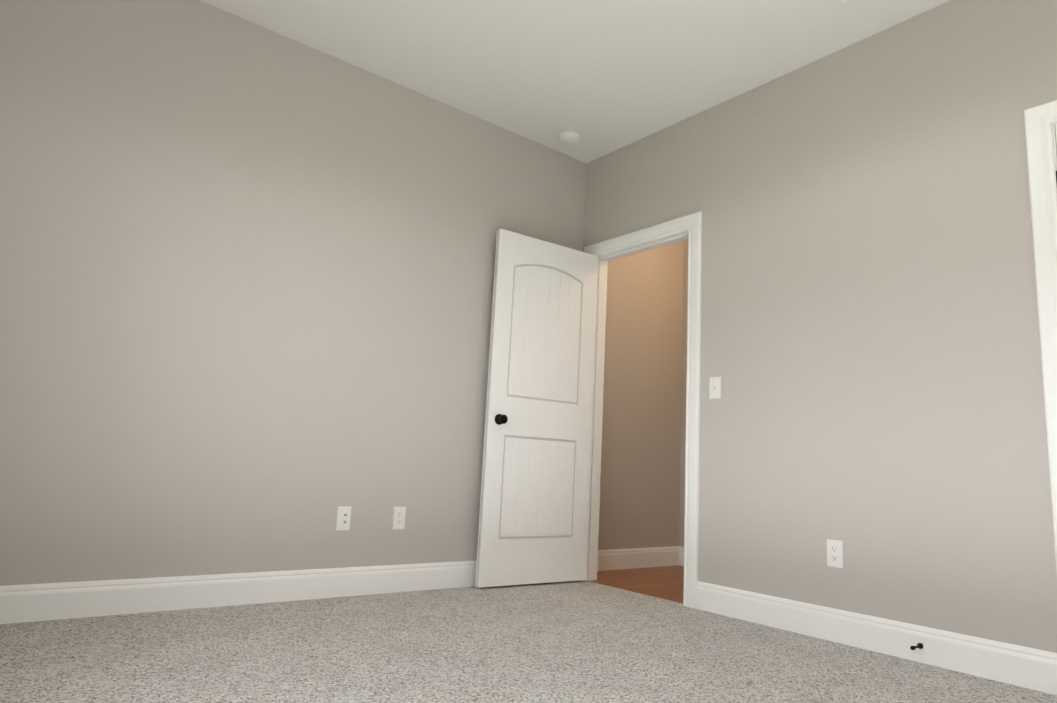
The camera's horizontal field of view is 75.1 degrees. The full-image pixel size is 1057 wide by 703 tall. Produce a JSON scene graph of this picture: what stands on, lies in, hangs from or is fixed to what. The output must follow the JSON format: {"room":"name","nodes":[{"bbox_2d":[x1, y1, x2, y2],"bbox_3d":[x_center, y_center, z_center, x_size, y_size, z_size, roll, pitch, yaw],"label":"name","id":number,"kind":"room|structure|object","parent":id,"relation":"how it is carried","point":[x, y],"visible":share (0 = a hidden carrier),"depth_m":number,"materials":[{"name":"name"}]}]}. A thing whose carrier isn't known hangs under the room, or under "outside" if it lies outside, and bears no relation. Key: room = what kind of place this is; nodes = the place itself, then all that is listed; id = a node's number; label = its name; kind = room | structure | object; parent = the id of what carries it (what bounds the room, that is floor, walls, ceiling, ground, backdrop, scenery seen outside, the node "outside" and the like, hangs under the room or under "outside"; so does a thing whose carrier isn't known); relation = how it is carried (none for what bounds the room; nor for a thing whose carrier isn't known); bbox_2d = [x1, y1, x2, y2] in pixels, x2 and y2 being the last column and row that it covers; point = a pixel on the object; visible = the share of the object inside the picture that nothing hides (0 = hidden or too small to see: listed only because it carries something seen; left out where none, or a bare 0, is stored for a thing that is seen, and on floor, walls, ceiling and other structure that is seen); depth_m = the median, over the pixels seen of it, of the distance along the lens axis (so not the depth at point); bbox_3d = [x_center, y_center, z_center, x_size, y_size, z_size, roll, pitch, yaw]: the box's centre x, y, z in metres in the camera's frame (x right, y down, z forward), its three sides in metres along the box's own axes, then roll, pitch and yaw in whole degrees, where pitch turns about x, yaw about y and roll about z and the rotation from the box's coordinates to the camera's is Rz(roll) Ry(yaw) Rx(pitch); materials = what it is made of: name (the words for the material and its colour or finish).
{"room":"empty bedroom","nodes":[
{"label":"empty bedroom","id":0,"kind":"room"},
{"bbox_2d":[0,0,586,585],"bbox_3d":[-1.020,-0.173,3.520,3.360,2.740,0.120,10,-12,-37],"label":"wall","id":1,"kind":"structure","parent":0,"point":[246,282],"depth_m":3.18,"materials":[{"name":"grey paint"}]},
{"bbox_2d":[0,561,476,623],"bbox_3d":[-1.034,1.106,3.265,3.330,0.135,0.014,10,-12,-37],"label":"baseboard","id":2,"kind":"structure","parent":1,"relation":"attached to","point":[65,600],"depth_m":3.00,"materials":[{"name":"white wood"}]},
{"bbox_2d":[336,506,350,529],"bbox_3d":[-0.911,0.825,3.396,0.070,0.115,0.016,10,-12,-37],"label":"outlet","id":3,"kind":"object","parent":1,"relation":"attached to","point":[343,517],"visible":1,"depth_m":3.40,"materials":[{"name":"white plastic"}]},
{"bbox_2d":[392,507,405,528],"bbox_3d":[-0.674,0.869,3.586,0.070,0.115,0.008,10,-12,-37],"label":"duplex electrical outlet","id":4,"kind":"object","parent":1,"relation":"attached to","point":[399,513],"visible":1,"depth_m":3.58,"materials":[{"name":"white plastic"}]},
{"bbox_2d":[0,581,1056,702],"bbox_3d":[0.192,0.990,1.579,3.560,0.060,4.740,10,-12,-37],"label":"floor carpet","id":5,"kind":"object","parent":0,"point":[574,642],"visible":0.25,"depth_m":2.42,"materials":[{"name":"grey carpet"}]},
{"bbox_2d":[200,0,949,162],"bbox_3d":[0.856,-1.694,2.443,4.890,0.100,4.740,10,-12,-37],"label":"ceiling","id":6,"kind":"structure","parent":0,"point":[603,77],"depth_m":3.43,"materials":[{"name":"white paint"}]},
{"bbox_2d":[559,131,579,144],"bbox_3d":[0.259,-1.341,4.335,0.136,0.041,0.136,10,-12,-37],"label":"smoke detector","id":7,"kind":"object","parent":6,"relation":"attached to","point":[569,137],"visible":1,"depth_m":4.30,"materials":[{"name":"white plastic"}]},
{"bbox_2d":[590,565,683,602],"bbox_3d":[2.101,1.336,3.067,1.330,0.060,4.740,10,-12,-37],"label":"floor","id":8,"kind":"structure","parent":0,"point":[665,582],"depth_m":4.31,"materials":[{"name":"brown wood"}]},
{"bbox_2d":[598,240,685,549],"bbox_3d":[0.719,0.175,5.077,1.110,2.740,0.120,10,-12,-37],"label":"wall","id":9,"kind":"structure","parent":0,"point":[642,490],"depth_m":5.08,"materials":[{"name":"grey paint"}]},
{"bbox_2d":[597,546,679,570],"bbox_3d":[0.682,1.450,4.804,1.080,0.135,0.014,10,-12,-37],"label":"baseboard","id":10,"kind":"structure","parent":9,"relation":"attached to","point":[611,559],"depth_m":4.87,"materials":[{"name":"white wood"}]},
{"bbox_2d":[678,239,687,546],"bbox_3d":[1.960,0.147,4.518,0.120,2.740,2.540,10,-12,-37],"label":"wall","id":11,"kind":"structure","parent":0,"point":[681,514],"depth_m":5.37,"materials":[{"name":"grey paint"}]},
{"bbox_2d":[680,546,683,565],"bbox_3d":[1.841,1.421,4.265,0.014,0.135,2.300,10,-12,-37],"label":"baseboard","id":12,"kind":"structure","parent":11,"relation":"attached to","point":[681,548],"depth_m":5.12,"materials":[{"name":"white wood"}]},
{"bbox_2d":[583,0,1056,652],"bbox_3d":[1.677,-0.134,2.909,0.120,2.740,4.740,10,-12,-37],"label":"wall","id":13,"kind":"structure","parent":0,"point":[869,338],"depth_m":3.00,"materials":[{"name":"grey paint"}]},
{"bbox_2d":[709,377,720,398],"bbox_3d":[0.977,0.191,3.616,0.020,0.115,0.070,10,-12,-37],"label":"light switch","id":14,"kind":"object","parent":13,"relation":"attached to","point":[714,387],"visible":1,"depth_m":3.62,"materials":[{"name":"white plastic"}]},
{"bbox_2d":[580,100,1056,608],"bbox_3d":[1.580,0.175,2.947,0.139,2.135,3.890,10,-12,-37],"label":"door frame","id":15,"kind":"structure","parent":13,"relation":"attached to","point":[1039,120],"depth_m":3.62,"materials":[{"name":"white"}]},
{"bbox_2d":[475,228,597,586],"bbox_3d":[0.074,0.331,4.127,0.772,2.032,0.155,10,-12,-37],"label":"entry door","id":16,"kind":"structure","parent":15,"relation":"attached to","point":[534,509],"depth_m":4.07,"materials":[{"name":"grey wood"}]},
{"bbox_2d":[827,539,842,567],"bbox_3d":[1.338,0.883,3.002,0.008,0.115,0.070,10,-12,-37],"label":"duplex electrical outlet","id":17,"kind":"object","parent":13,"relation":"attached to","point":[834,553],"visible":1,"depth_m":3.00,"materials":[{"name":"white plastic"}]},
{"bbox_2d":[696,581,1056,694],"bbox_3d":[1.340,1.174,2.927,0.014,0.135,1.532,10,-12,-37],"label":"baseboard","id":18,"kind":"structure","parent":13,"relation":"attached to","point":[1024,667],"depth_m":2.76,"materials":[{"name":"white wood"}]},
{"bbox_2d":[910,643,922,649],"bbox_3d":[1.500,1.143,2.657,0.075,0.022,0.021,10,-12,-37],"label":"door stop","id":19,"kind":"object","parent":18,"relation":"attached to","point":[919,645],"visible":1,"depth_m":2.67,"materials":[{"name":"black metal"}]},
{"bbox_2d":[1055,124,1056,181],"bbox_3d":[2.131,0.120,2.198,0.155,2.032,0.618,10,-12,-37],"label":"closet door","id":20,"kind":"structure","parent":13,"relation":"in","point":[1056,141],"depth_m":2.58,"materials":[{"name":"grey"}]}
]}

